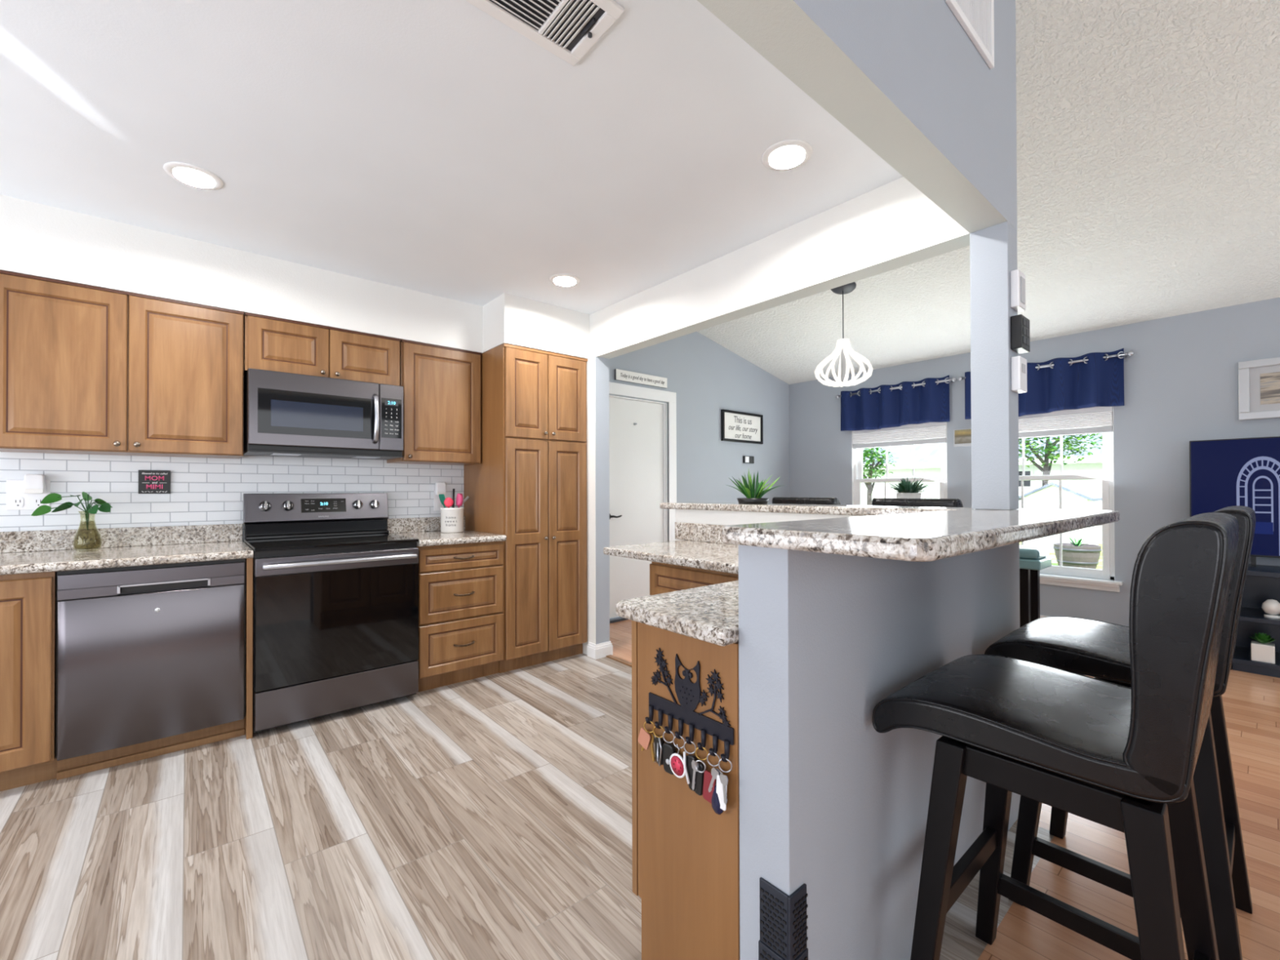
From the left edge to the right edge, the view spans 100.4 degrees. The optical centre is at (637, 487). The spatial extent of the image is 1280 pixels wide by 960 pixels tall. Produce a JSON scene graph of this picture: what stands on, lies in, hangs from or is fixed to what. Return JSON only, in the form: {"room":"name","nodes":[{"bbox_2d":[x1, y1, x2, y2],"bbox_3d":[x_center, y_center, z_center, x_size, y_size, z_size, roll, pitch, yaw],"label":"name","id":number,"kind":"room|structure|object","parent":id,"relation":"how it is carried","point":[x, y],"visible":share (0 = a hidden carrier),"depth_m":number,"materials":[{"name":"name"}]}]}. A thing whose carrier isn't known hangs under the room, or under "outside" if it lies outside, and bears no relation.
{"room":"kitchen","nodes":[
{"label":"kitchen","id":0,"kind":"room"},
{"bbox_2d":[0,194,589,359],"bbox_3d":[-2.349,-1.088,2.591,4.679,0.320,0.666,0,0,-40],"label":"wall","id":1,"kind":"structure","parent":0,"point":[37,239],"depth_m":2.85,"materials":[{"name":"white paint"}]},
{"bbox_2d":[0,0,902,314],"bbox_3d":[-1.593,-1.286,1.697,4.679,0.060,3.211,0,0,-40],"label":"ceiling","id":2,"kind":"structure","parent":0,"point":[432,147],"depth_m":1.93,"materials":[{"name":"white paint"}]},
{"bbox_2d":[163,161,223,190],"bbox_3d":[-1.785,-1.249,2.147,0.188,0.006,0.188,0,0,-40],"label":"recessed light","id":3,"kind":"object","parent":2,"relation":"in","point":[193,175],"visible":1,"depth_m":2.14,"materials":[{"name":"white plastic"}]},
{"bbox_2d":[465,0,624,66],"bbox_3d":[-0.278,-1.252,1.355,0.435,0.018,0.240,0,0,-40],"label":"ceiling vent","id":4,"kind":"object","parent":2,"relation":"in","point":[567,29],"visible":1,"depth_m":1.43,"materials":[{"name":"white metal"}]},
{"bbox_2d":[549,273,580,286],"bbox_3d":[-0.440,-1.246,3.215,0.188,0.006,0.188,0,0,-40],"label":"recessed light","id":5,"kind":"object","parent":2,"relation":"in","point":[561,279],"visible":1,"depth_m":3.21,"materials":[{"name":"white plastic"}]},
{"bbox_2d":[761,139,813,170],"bbox_3d":[0.566,-1.256,2.025,0.188,0.006,0.188,0,0,-40],"label":"recessed light","id":6,"kind":"object","parent":2,"relation":"in","point":[788,154],"visible":1,"depth_m":2.02,"materials":[{"name":"white plastic"}]},
{"bbox_2d":[0,619,1279,959],"bbox_3d":[1.246,1.218,1.135,8.300,0.060,7.700,0,0,-40],"label":"floor","id":7,"kind":"structure","parent":0,"point":[489,817],"depth_m":1.79,"materials":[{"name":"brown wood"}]},
{"bbox_2d":[0,571,57,791],"bbox_3d":[-2.788,0.773,2.196,0.605,0.864,0.654,0,0,-40],"label":"base cabinet","id":8,"kind":"object","parent":7,"relation":"on","point":[28,601],"visible":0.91,"depth_m":2.10,"materials":[{"name":"brown wood"}]},
{"bbox_2d":[55,558,245,780],"bbox_3d":[-2.316,0.776,2.591,0.625,0.862,0.660,0,0,-40],"label":"dishwasher","id":9,"kind":"object","parent":7,"relation":"on","point":[150,659],"visible":0.98,"depth_m":2.32,"materials":[{"name":"grey metal"}]},
{"bbox_2d":[0,523,253,575],"bbox_3d":[-2.972,0.272,2.029,2.406,0.134,0.683,0,0,-40],"label":"countertop","id":10,"kind":"structure","parent":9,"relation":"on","point":[24,552],"depth_m":2.55,"materials":[{"name":"stone"}]},
{"bbox_2d":[31,491,112,551],"bbox_3d":[-2.658,0.163,2.507,0.263,0.283,0.185,0,0,-40],"label":"plant","id":11,"kind":"object","parent":10,"relation":"on","point":[105,507],"visible":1,"depth_m":2.51,"materials":[{"name":"green plant"}]},
{"bbox_2d":[244,557,253,739],"bbox_3d":[-2.071,0.775,2.805,0.024,0.864,0.650,0,0,-40],"label":"filler panel","id":12,"kind":"object","parent":7,"relation":"on","point":[249,562],"visible":0.47,"depth_m":2.56,"materials":[{"name":"brown wood"}]},
{"bbox_2d":[243,493,418,733],"bbox_3d":[-1.730,0.612,3.018,0.765,1.152,0.730,0,0,-40],"label":"range","id":13,"kind":"object","parent":7,"relation":"on","point":[335,593],"visible":1,"depth_m":2.81,"materials":[{"name":"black metal"}]},
{"bbox_2d":[243,533,418,551],"bbox_3d":[-1.742,0.304,3.034,0.765,0.016,0.635,0,0,-40],"label":"cooktop","id":14,"kind":"object","parent":13,"relation":"in","point":[303,542],"depth_m":2.94,"materials":[{"name":"black glass"}]},
{"bbox_2d":[416,541,503,692],"bbox_3d":[-1.255,0.778,3.470,0.538,0.864,0.688,0,0,-40],"label":"base cabinet","id":15,"kind":"object","parent":7,"relation":"on","point":[461,585],"visible":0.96,"depth_m":3.22,"materials":[{"name":"brown wood"}]},
{"bbox_2d":[387,515,506,546],"bbox_3d":[-1.259,0.277,3.477,0.539,0.134,0.683,0,0,-40],"label":"countertop","id":16,"kind":"structure","parent":15,"relation":"on","point":[427,530],"depth_m":3.54,"materials":[{"name":"stone"}]},
{"bbox_2d":[440,506,464,533],"bbox_3d":[-1.274,0.225,3.663,0.156,0.168,0.156,0,0,-40],"label":"utensil crock","id":17,"kind":"object","parent":16,"relation":"on","point":[451,518],"visible":1,"depth_m":3.60,"materials":[{"name":"white ceramic"}]},
{"bbox_2d":[439,493,445,507],"bbox_3d":[-1.323,0.167,3.658,0.083,0.240,0.051,0,0,-15],"label":"spatula","id":18,"kind":"object","parent":17,"relation":"in","point":[442,497],"visible":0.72,"depth_m":3.65,"materials":[{"name":"teal plastic"}]},
{"bbox_2d":[444,497,453,507],"bbox_3d":[-1.281,0.178,3.614,0.059,0.215,0.033,0,0,-40],"label":"spoon","id":19,"kind":"object","parent":17,"relation":"in","point":[448,502],"visible":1,"depth_m":3.60,"materials":[{"name":"pink plastic"}]},
{"bbox_2d":[452,488,454,507],"bbox_3d":[-1.264,0.148,3.652,0.025,0.276,0.015,0,0,-40],"label":"turner","id":20,"kind":"object","parent":17,"relation":"in","point":[453,492],"visible":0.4,"depth_m":3.65,"materials":[{"name":"black plastic"}]},
{"bbox_2d":[455,493,462,507],"bbox_3d":[-1.226,0.164,3.669,0.051,0.244,0.048,0,0,-11],"label":"spoon","id":21,"kind":"object","parent":17,"relation":"in","point":[459,501],"visible":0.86,"depth_m":3.65,"materials":[{"name":"plastic"}]},
{"bbox_2d":[456,496,469,507],"bbox_3d":[-1.261,0.157,3.699,0.193,0.191,0.018,0,0,-41],"label":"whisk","id":22,"kind":"object","parent":17,"relation":"in","point":[467,497],"visible":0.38,"depth_m":3.73,"materials":[{"name":"silver metal"}]},
{"bbox_2d":[463,342,587,673],"bbox_3d":[-0.807,0.144,3.864,0.650,2.133,0.693,0,0,-40],"label":"pantry cabinet","id":23,"kind":"object","parent":7,"relation":"on","point":[528,486],"visible":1,"depth_m":3.60,"materials":[{"name":"brown wood"}]},
{"bbox_2d":[605,654,631,666],"bbox_3d":[-0.195,1.205,3.793,0.040,0.008,1.420,0,0,-40],"label":"trim","id":24,"kind":"structure","parent":7,"relation":"on","point":[611,656],"depth_m":3.70,"materials":[{"name":"brown wood"}]},
{"bbox_2d":[631,620,739,959],"bbox_3d":[0.374,0.759,1.488,0.758,0.866,0.378,0,0,-40],"label":"base cabinet","id":25,"kind":"object","parent":7,"relation":"on","point":[686,855],"visible":0.31,"depth_m":1.23,"materials":[{"name":"brown wood"}]},
{"bbox_2d":[603,522,738,646],"bbox_3d":[0.203,0.264,2.088,1.356,0.134,1.510,0,0,-40],"label":"countertop","id":26,"kind":"structure","parent":25,"relation":"on","point":[708,613],"depth_m":1.42,"materials":[{"name":"stone"}]},
{"bbox_2d":[644,647,733,762],"bbox_3d":[0.105,0.479,1.199,0.024,0.189,0.264,0,0,-40],"label":"key rack","id":27,"kind":"object","parent":25,"relation":"attached to","point":[688,693],"visible":1,"depth_m":1.20,"materials":[{"name":"black metal"}]},
{"bbox_2d":[637,720,655,762],"bbox_3d":[0.025,0.613,1.294,0.016,0.095,0.061,0,0,-40],"label":"bunch","id":28,"kind":"object","parent":27,"relation":"hanging from","point":[646,737],"visible":1,"depth_m":1.29,"materials":[{"name":"gold metal"}]},
{"bbox_2d":[653,725,664,765],"bbox_3d":[0.051,0.609,1.260,0.019,0.089,0.034,0,0,-40],"label":"bunch","id":29,"kind":"object","parent":27,"relation":"hanging from","point":[659,741],"visible":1,"depth_m":1.25,"materials":[{"name":"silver metal"}]},
{"bbox_2d":[662,730,675,774],"bbox_3d":[0.074,0.613,1.236,0.016,0.097,0.040,0,0,-40],"label":"bunch","id":30,"kind":"object","parent":27,"relation":"hanging from","point":[668,748],"visible":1,"depth_m":1.23,"materials":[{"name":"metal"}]},
{"bbox_2d":[669,735,686,777],"bbox_3d":[0.094,0.611,1.212,0.016,0.093,0.052,0,0,-40],"label":"bunch","id":31,"kind":"object","parent":27,"relation":"hanging from","point":[676,760],"visible":1,"depth_m":1.21,"materials":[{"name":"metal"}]},
{"bbox_2d":[683,741,697,791],"bbox_3d":[0.119,0.617,1.179,0.020,0.105,0.042,0,0,-40],"label":"bunch","id":32,"kind":"object","parent":27,"relation":"hanging from","point":[687,759],"visible":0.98,"depth_m":1.18,"materials":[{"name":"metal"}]},
{"bbox_2d":[691,746,708,795],"bbox_3d":[0.134,0.618,1.159,0.040,0.107,0.019,-1,-1,43],"label":"bunch","id":33,"kind":"object","parent":27,"relation":"hanging from","point":[699,766],"visible":1,"depth_m":1.16,"materials":[{"name":"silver metal"}]},
{"bbox_2d":[702,752,723,814],"bbox_3d":[0.162,0.625,1.129,0.019,0.122,0.055,0,0,-40],"label":"bunch","id":34,"kind":"object","parent":27,"relation":"hanging from","point":[712,797],"visible":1,"depth_m":1.13,"materials":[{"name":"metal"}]},
{"bbox_2d":[711,785,723,814],"bbox_3d":[0.167,0.655,1.119,0.015,0.060,0.033,0,0,-40],"label":"pendant","id":35,"kind":"object","parent":34,"relation":"attached to","point":[715,802],"depth_m":1.12,"materials":[{"name":"blue plastic"}]},
{"bbox_2d":[708,758,732,810],"bbox_3d":[0.173,0.615,1.116,0.019,0.103,0.056,0,0,-40],"label":"bunch","id":36,"kind":"object","parent":27,"relation":"hanging from","point":[722,780],"visible":1,"depth_m":1.11,"materials":[{"name":"metal"}]},
{"bbox_2d":[649,561,738,595],"bbox_3d":[0.510,0.765,2.321,0.584,0.866,0.815,0,0,-40],"label":"base cabinet","id":37,"kind":"object","parent":7,"relation":"on","point":[664,577],"visible":0.07,"depth_m":2.31,"materials":[{"name":"brown wood"}]},
{"bbox_2d":[772,497,840,505],"bbox_3d":[1.289,0.636,3.711,0.532,1.136,0.488,0,0,-40],"label":"bar stool","id":38,"kind":"object","parent":7,"relation":"on","point":[798,500],"visible":0.09,"depth_m":3.51,"materials":[{"name":"black leather"}]},
{"bbox_2d":[871,497,963,507],"bbox_3d":[1.751,0.631,3.164,0.532,1.136,0.488,0,0,-38],"label":"bar stool","id":39,"kind":"object","parent":7,"relation":"on","point":[920,502],"visible":0.12,"depth_m":2.98,"materials":[{"name":"black leather"}]},
{"bbox_2d":[1019,545,1051,627],"bbox_3d":[2.988,0.836,4.234,0.340,0.735,0.420,0,0,-40],"label":"stool","id":40,"kind":"object","parent":7,"relation":"on","point":[1033,559],"visible":0.37,"depth_m":4.06,"materials":[{"name":"teal plastic"}]},
{"bbox_2d":[1019,545,1048,559],"bbox_3d":[2.987,0.508,4.237,0.320,0.080,0.400,0,0,-40],"label":"cushion","id":41,"kind":"object","parent":40,"relation":"on","point":[1026,552],"depth_m":4.05,"materials":[{"name":"teal fabric"}]},
{"bbox_2d":[871,512,1239,959],"bbox_3d":[0.866,0.621,1.126,0.488,1.136,0.532,0,0,-40],"label":"bar stool","id":42,"kind":"object","parent":7,"relation":"on","point":[1119,757],"visible":1,"depth_m":0.98,"materials":[{"name":"black leather"}]},
{"bbox_2d":[984,506,1255,959],"bbox_3d":[1.385,0.622,1.545,0.488,1.136,0.532,0,0,-40],"label":"bar stool","id":43,"kind":"object","parent":7,"relation":"on","point":[1100,650],"visible":0.6,"depth_m":1.43,"materials":[{"name":"black leather"}]},
{"bbox_2d":[1230,564,1279,677],"bbox_3d":[4.470,0.862,3.123,0.450,0.660,1.370,0,0,-40],"label":"stand","id":44,"kind":"object","parent":7,"relation":"on","point":[1262,582],"visible":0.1,"depth_m":3.62,"materials":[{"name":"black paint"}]},
{"bbox_2d":[1189,436,1279,566],"bbox_3d":[4.464,0.097,3.327,0.160,0.871,1.418,0,0,-40],"label":"television","id":45,"kind":"object","parent":44,"relation":"on","point":[1234,472],"visible":0.82,"depth_m":3.66,"materials":[{"name":"black plastic"}]},
{"bbox_2d":[1239,606,1279,625],"bbox_3d":[4.474,0.848,3.127,0.440,0.028,1.320,0,0,-40],"label":"shelf","id":46,"kind":"object","parent":44,"relation":"attached to","point":[1251,614],"depth_m":3.47,"materials":[{"name":"blue paint"}]},
{"bbox_2d":[1249,632,1275,663],"bbox_3d":[4.016,1.027,3.430,0.111,0.179,0.116,0,0,-40],"label":"succulent","id":47,"kind":"object","parent":44,"relation":"on","point":[1261,651],"visible":1,"depth_m":3.41,"materials":[{"name":"white ceramic"}]},
{"bbox_2d":[1261,599,1279,619],"bbox_3d":[4.065,0.776,3.394,0.090,0.120,0.125,0,0,-40],"label":"figurine","id":48,"kind":"object","parent":44,"relation":"on","point":[1271,606],"visible":1,"depth_m":3.39,"materials":[{"name":"white ceramic"}]},
{"bbox_3d":[1.919,0.748,3.895,0.950,0.912,1.260,0,0,-40],"label":"dining table","id":49,"kind":"object","parent":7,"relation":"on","visible":0},
{"bbox_2d":[888,476,930,497],"bbox_3d":[1.991,0.100,3.912,0.312,0.383,0.287,0,0,-40],"label":"table plant","id":50,"kind":"object","parent":49,"relation":"on","point":[906,489],"visible":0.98,"depth_m":3.87,"materials":[{"name":"green plant"}]},
{"bbox_2d":[737,497,768,503],"bbox_3d":[0.623,0.074,2.884,0.170,0.030,0.170,0,0,-40],"label":"pot","id":51,"kind":"object","parent":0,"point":[741,500],"depth_m":2.81,"materials":[{"name":"black ceramic"}]},
{"bbox_2d":[582,176,969,654],"bbox_3d":[0.258,-0.446,3.189,0.145,3.300,3.111,0,0,-40],"label":"wall","id":52,"kind":"structure","parent":0,"point":[891,225],"depth_m":2.77,"materials":[{"name":"grey paint"}]},
{"bbox_2d":[586,640,613,659],"bbox_3d":[-0.479,1.161,4.073,0.154,0.100,0.746,0,0,-40],"label":"baseboard","id":53,"kind":"structure","parent":52,"relation":"attached to","point":[595,651],"depth_m":3.79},
{"bbox_2d":[659,502,1119,561],"bbox_3d":[0.380,0.103,2.076,1.612,0.036,2.040,0,0,-40],"label":"countertop","id":54,"kind":"structure","parent":52,"relation":"on","point":[902,533],"depth_m":1.06,"materials":[{"name":"stone"}]},
{"bbox_2d":[727,470,780,503],"bbox_3d":[0.649,-0.009,2.887,0.268,0.196,0.256,0,0,-40],"label":"aloe plant","id":55,"kind":"object","parent":54,"relation":"on","point":[753,492],"visible":0.98,"depth_m":2.86,"materials":[{"name":"green plant"}]},
{"bbox_2d":[969,221,1018,510],"bbox_3d":[1.314,-0.430,1.966,0.111,1.024,0.120,0,0,-40],"label":"wall column","id":56,"kind":"structure","parent":54,"relation":"on","point":[993,249],"depth_m":1.92,"materials":[{"name":"grey paint"}]},
{"bbox_2d":[1010,269,1025,311],"bbox_3d":[1.367,-0.705,1.915,0.083,0.130,0.029,0,0,-40],"label":"wall switch","id":57,"kind":"object","parent":56,"relation":"attached to","point":[1017,277],"visible":1,"depth_m":1.89,"materials":[{"name":"white plastic"}]},
{"bbox_2d":[1010,355,1026,393],"bbox_3d":[1.369,-0.403,1.913,0.085,0.120,0.030,0,0,-40],"label":"thermostat","id":58,"kind":"object","parent":56,"relation":"attached to","point":[1018,363],"visible":1,"depth_m":1.89,"materials":[{"name":"white plastic"}]},
{"bbox_2d":[1010,314,1030,353],"bbox_3d":[1.375,-0.549,1.916,0.102,0.118,0.036,0,0,-40],"label":"remote","id":59,"kind":"object","parent":56,"relation":"attached to","point":[1020,324],"visible":1,"depth_m":1.89,"materials":[{"name":"black plastic"}]},
{"bbox_2d":[697,0,1020,959],"bbox_3d":[-0.474,-0.912,0.459,4.790,4.200,0.120,0,0,-40],"label":"wall","id":60,"kind":"structure","parent":0,"point":[835,805],"depth_m":1.22,"materials":[{"name":"grey paint"}]},
{"bbox_2d":[758,877,808,959],"bbox_3d":[0.285,0.981,1.042,0.061,0.418,0.076,0,0,-40],"label":"guard","id":61,"kind":"object","parent":60,"relation":"attached to","point":[784,927],"visible":1,"depth_m":1.02,"materials":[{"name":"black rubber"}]},
{"bbox_2d":[945,0,994,69],"bbox_3d":[1.032,-1.589,1.650,0.385,0.398,0.012,0,0,-40],"label":"air vent","id":62,"kind":"object","parent":60,"relation":"in","point":[976,17],"visible":1,"depth_m":1.69,"materials":[{"name":"white metal"}]},
{"bbox_2d":[697,0,1279,384],"bbox_3d":[1.237,-2.174,1.157,8.300,1.806,7.700,0,0,-40],"label":"ceiling","id":63,"kind":"structure","parent":0,"point":[1148,131],"depth_m":2.97,"materials":[{"name":"white paint"}]},
{"bbox_2d":[814,281,872,386],"bbox_3d":[1.656,-1.232,4.299,0.445,0.826,0.445,0,0,-40],"label":"pendant lamp","id":64,"kind":"object","parent":63,"relation":"hanging from","point":[843,345],"visible":0.98,"depth_m":4.25,"materials":[{"name":"metal"}]},
{"bbox_3d":[-2.593,-0.018,2.877,4.679,2.455,0.100,0,0,-40],"label":"wall","id":65,"kind":"structure","parent":0,"visible":0},
{"bbox_2d":[0,331,789,541],"bbox_3d":[-1.170,-0.418,4.077,8.200,3.262,0.109,0,0,-40],"label":"wall","id":66,"kind":"structure","parent":65,"relation":"attached to","point":[204,491],"depth_m":3.59,"materials":[{"name":"tile"}]},
{"bbox_2d":[6,480,50,510],"bbox_3d":[-2.897,0.037,2.536,0.139,0.142,0.009,0,0,-40],"label":"outlet plate","id":67,"kind":"object","parent":66,"relation":"attached to","point":[16,500],"visible":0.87,"depth_m":2.52,"materials":[{"name":"white plastic"}]},
{"bbox_2d":[12,497,23,507],"bbox_3d":[-2.920,0.071,2.513,0.034,0.050,0.004,0,0,-40],"label":"receptacle","id":68,"kind":"object","parent":67,"relation":"attached to","point":[17,502],"depth_m":2.51,"materials":[{"name":"white plastic"}]},
{"bbox_2d":[23,474,45,493],"bbox_3d":[-2.861,-0.015,2.530,0.067,0.092,0.046,0,0,-40],"label":"night light","id":69,"kind":"object","parent":67,"relation":"attached to","point":[33,483],"visible":1,"depth_m":2.52,"materials":[{"name":"white plastic"}]},
{"bbox_2d":[23,488,43,493],"bbox_3d":[-2.847,0.019,2.514,0.061,0.022,0.006,0,0,-40],"label":"diffuser","id":70,"kind":"object","parent":69,"relation":"attached to","point":[25,491],"depth_m":2.51,"materials":[{"name":"white plastic"}]},
{"bbox_2d":[33,496,44,506],"bbox_3d":[-2.871,0.071,2.555,0.034,0.050,0.004,0,0,-40],"label":"receptacle","id":71,"kind":"object","parent":67,"relation":"attached to","point":[37,500],"depth_m":2.55,"materials":[{"name":"white plastic"}]},
{"bbox_2d":[0,270,244,458],"bbox_3d":[-2.514,-0.545,2.640,0.890,0.761,0.354,0,0,-40],"label":"upper cabinet","id":72,"kind":"object","parent":66,"relation":"attached to","point":[85,369],"visible":1,"depth_m":2.50,"materials":[{"name":"brown wood"}]},
{"bbox_2d":[137,470,170,493],"bbox_3d":[-2.556,-0.027,2.821,0.126,0.124,0.014,0,0,-40],"label":"wall plaque","id":73,"kind":"object","parent":66,"relation":"attached to","point":[149,482],"visible":1,"depth_m":2.82,"materials":[{"name":"black plastic"}]},
{"bbox_2d":[243,312,400,386],"bbox_3d":[-1.871,-0.772,3.185,0.784,0.303,0.354,0,0,-40],"label":"upper cabinet","id":74,"kind":"object","parent":66,"relation":"attached to","point":[270,343],"visible":0.92,"depth_m":3.04,"materials":[{"name":"brown wood"}]},
{"bbox_2d":[243,368,403,459],"bbox_3d":[-1.836,-0.399,3.146,0.772,0.439,0.453,0,0,-40],"label":"microwave","id":75,"kind":"object","parent":74,"relation":"attached to","point":[286,414],"visible":0.98,"depth_m":2.98,"materials":[{"name":"grey metal"}]},
{"bbox_2d":[386,339,481,465],"bbox_3d":[-1.366,-0.542,3.610,0.527,0.761,0.354,0,0,-40],"label":"upper cabinet","id":76,"kind":"object","parent":66,"relation":"attached to","point":[442,384],"visible":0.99,"depth_m":3.49,"materials":[{"name":"brown wood"}]},
{"bbox_2d":[433,490,443,511],"bbox_3d":[-1.413,0.095,3.790,0.072,0.145,0.008,0,0,-40],"label":"outlet plate","id":77,"kind":"object","parent":66,"relation":"attached to","point":[437,504],"visible":0.62,"depth_m":3.78,"materials":[{"name":"white plastic"}]},
{"bbox_2d":[436,501,441,508],"bbox_3d":[-1.411,0.127,3.788,0.034,0.050,0.004,0,0,-40],"label":"receptacle","id":78,"kind":"object","parent":77,"relation":"attached to","point":[438,503],"depth_m":3.78,"materials":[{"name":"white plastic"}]},
{"bbox_2d":[435,482,445,495],"bbox_3d":[-1.394,0.011,3.769,0.067,0.092,0.046,0,0,-40],"label":"night light","id":79,"kind":"object","parent":77,"relation":"attached to","point":[440,487],"visible":0.94,"depth_m":3.75,"materials":[{"name":"white plastic"}]},
{"bbox_2d":[614,368,666,388],"bbox_3d":[0.039,-1.020,5.030,0.635,0.098,0.023,0,0,-40],"label":"wall sign","id":80,"kind":"object","parent":66,"relation":"attached to","point":[620,375],"visible":1,"depth_m":5.00,"materials":[{"name":"white wood"}]},
{"bbox_2d":[608,382,676,623],"bbox_3d":[-0.032,0.136,5.022,1.020,2.160,0.128,0,0,-40],"label":"door","id":81,"kind":"structure","parent":66,"relation":"in","point":[637,428],"depth_m":5.04,"materials":[{"name":"white wood"}]},
{"bbox_2d":[720,408,763,444],"bbox_3d":[1.178,-0.670,5.984,0.704,0.338,0.032,0,0,-40],"label":"framed sign","id":82,"kind":"object","parent":66,"relation":"attached to","point":[735,426],"visible":1,"depth_m":5.97,"materials":[{"name":"white paper"}]},
{"bbox_2d":[742,455,754,463],"bbox_3d":[1.259,-0.311,6.055,0.175,0.082,0.023,0,0,-40],"label":"thermostat","id":83,"kind":"object","parent":66,"relation":"attached to","point":[748,460],"visible":1,"depth_m":6.04,"materials":[{"name":"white plastic"}]},
{"bbox_2d":[789,297,1279,626],"bbox_3d":[4.351,-0.154,3.772,0.140,2.700,7.700,0,0,-40],"label":"wall","id":84,"kind":"structure","parent":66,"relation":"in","point":[1181,375],"depth_m":4.18,"materials":[{"name":"grey paint"}]},
{"bbox_2d":[835,374,955,431],"bbox_3d":[2.660,-0.850,5.590,0.096,0.462,1.240,0,0,-40],"label":"valance","id":85,"kind":"object","parent":84,"relation":"attached to","point":[926,400],"visible":1,"depth_m":5.56,"materials":[{"name":"blue fabric"}]},
{"bbox_2d":[851,431,947,505],"bbox_3d":[2.733,-0.020,5.611,0.195,1.735,1.080,0,0,-40],"label":"window","id":86,"kind":"structure","parent":84,"relation":"attached to","point":[857,454],"depth_m":5.75,"materials":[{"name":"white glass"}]},
{"bbox_2d":[852,422,946,448],"bbox_3d":[2.725,-0.657,5.610,0.033,0.450,0.964,0,0,-40],"label":"window blind","id":87,"kind":"object","parent":84,"relation":"attached to","point":[930,433],"visible":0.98,"depth_m":5.55,"materials":[{"name":"white plastic"}]},
{"bbox_2d":[953,428,971,446],"bbox_3d":[3.118,-0.474,5.106,0.020,0.165,0.165,0,0,-40],"label":"plaque","id":88,"kind":"object","parent":84,"relation":"attached to","point":[962,437],"visible":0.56,"depth_m":5.10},
{"bbox_2d":[957,347,1133,419],"bbox_3d":[3.472,-0.859,4.630,0.096,0.462,1.242,0,0,-40],"label":"valance","id":89,"kind":"object","parent":84,"relation":"attached to","point":[1091,380],"visible":0.56,"depth_m":4.45,"materials":[{"name":"blue fabric"}]},
{"bbox_2d":[1018,406,1112,438],"bbox_3d":[3.519,-0.666,4.671,0.033,0.450,0.964,0,0,-40],"label":"window blind","id":90,"kind":"object","parent":84,"relation":"attached to","point":[1095,420],"visible":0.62,"depth_m":4.51,"materials":[{"name":"white plastic"}]},
{"bbox_2d":[1018,406,1123,591],"bbox_3d":[3.527,-0.028,4.672,0.195,1.735,1.080,0,0,-40],"label":"window","id":91,"kind":"structure","parent":84,"relation":"attached to","point":[1108,572],"depth_m":4.37,"materials":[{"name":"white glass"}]},
{"bbox_2d":[1238,356,1279,420],"bbox_3d":[4.545,-0.679,3.411,0.030,0.410,0.932,0,0,-40],"label":"framed art","id":92,"kind":"object","parent":84,"relation":"attached to","point":[1259,380],"visible":1,"depth_m":3.69,"materials":[{"name":"white wood"}]},
{"bbox_2d":[1260,371,1279,404],"bbox_3d":[4.547,-0.679,3.413,0.001,0.214,0.732,0,0,-40],"label":"print","id":93,"kind":"object","parent":92,"relation":"attached to","point":[1269,380],"depth_m":3.66},
{"label":"outside","id":94,"kind":"structure","parent":0,"visible":0},
{"bbox_2d":[1019,542,1102,569],"bbox_3d":[15.151,1.428,17.796,34.350,0.100,40.000,0,0,-40],"label":"ground","id":95,"kind":"structure","parent":94,"point":[1052,555],"depth_m":9.80,"materials":[{"name":"green plant"}]},
{"bbox_2d":[862,447,899,505],"bbox_3d":[6.977,0.054,16.007,1.467,2.679,1.553,0,0,-40],"label":"tree","id":96,"kind":"object","parent":95,"relation":"on","point":[872,454],"visible":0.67,"depth_m":15.85,"materials":[{"name":"green plant"}]},
{"bbox_2d":[861,481,1102,543],"bbox_3d":[9.324,0.625,14.894,0.120,1.500,19.199,0,0,-40],"label":"fence","id":97,"kind":"object","parent":95,"relation":"on","point":[877,492],"visible":0.05,"depth_m":15.63,"materials":[{"name":"white plastic"}]},
{"bbox_2d":[861,432,1102,487],"bbox_3d":[14.735,-0.871,23.160,9.270,4.570,20.300,0,0,-40],"label":"sky","id":98,"kind":"structure","parent":95,"relation":"on","point":[927,457],"depth_m":19.32,"materials":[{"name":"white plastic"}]},
{"bbox_2d":[1018,482,1102,552],"bbox_3d":[8.945,0.628,11.314,1.200,1.450,1.300,0,0,-40],"label":"shed","id":99,"kind":"object","parent":95,"relation":"on","point":[1046,496],"visible":0.59,"depth_m":10.96,"materials":[{"name":"white plastic"}]},
{"bbox_2d":[1018,432,1102,485],"bbox_3d":[11.765,-0.594,15.321,2.690,3.938,2.748,0,-1,-43],"label":"tree","id":100,"kind":"object","parent":95,"relation":"on","point":[1050,447],"visible":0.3,"depth_m":15.11,"materials":[{"name":"green plant"}]},
{"bbox_2d":[1053,534,1102,568],"bbox_3d":[7.325,1.069,8.893,0.630,0.545,0.630,0,0,-40],"label":"barrel planter","id":101,"kind":"object","parent":95,"relation":"on","point":[1077,554],"visible":0.88,"depth_m":8.69,"materials":[{"name":"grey wood"}]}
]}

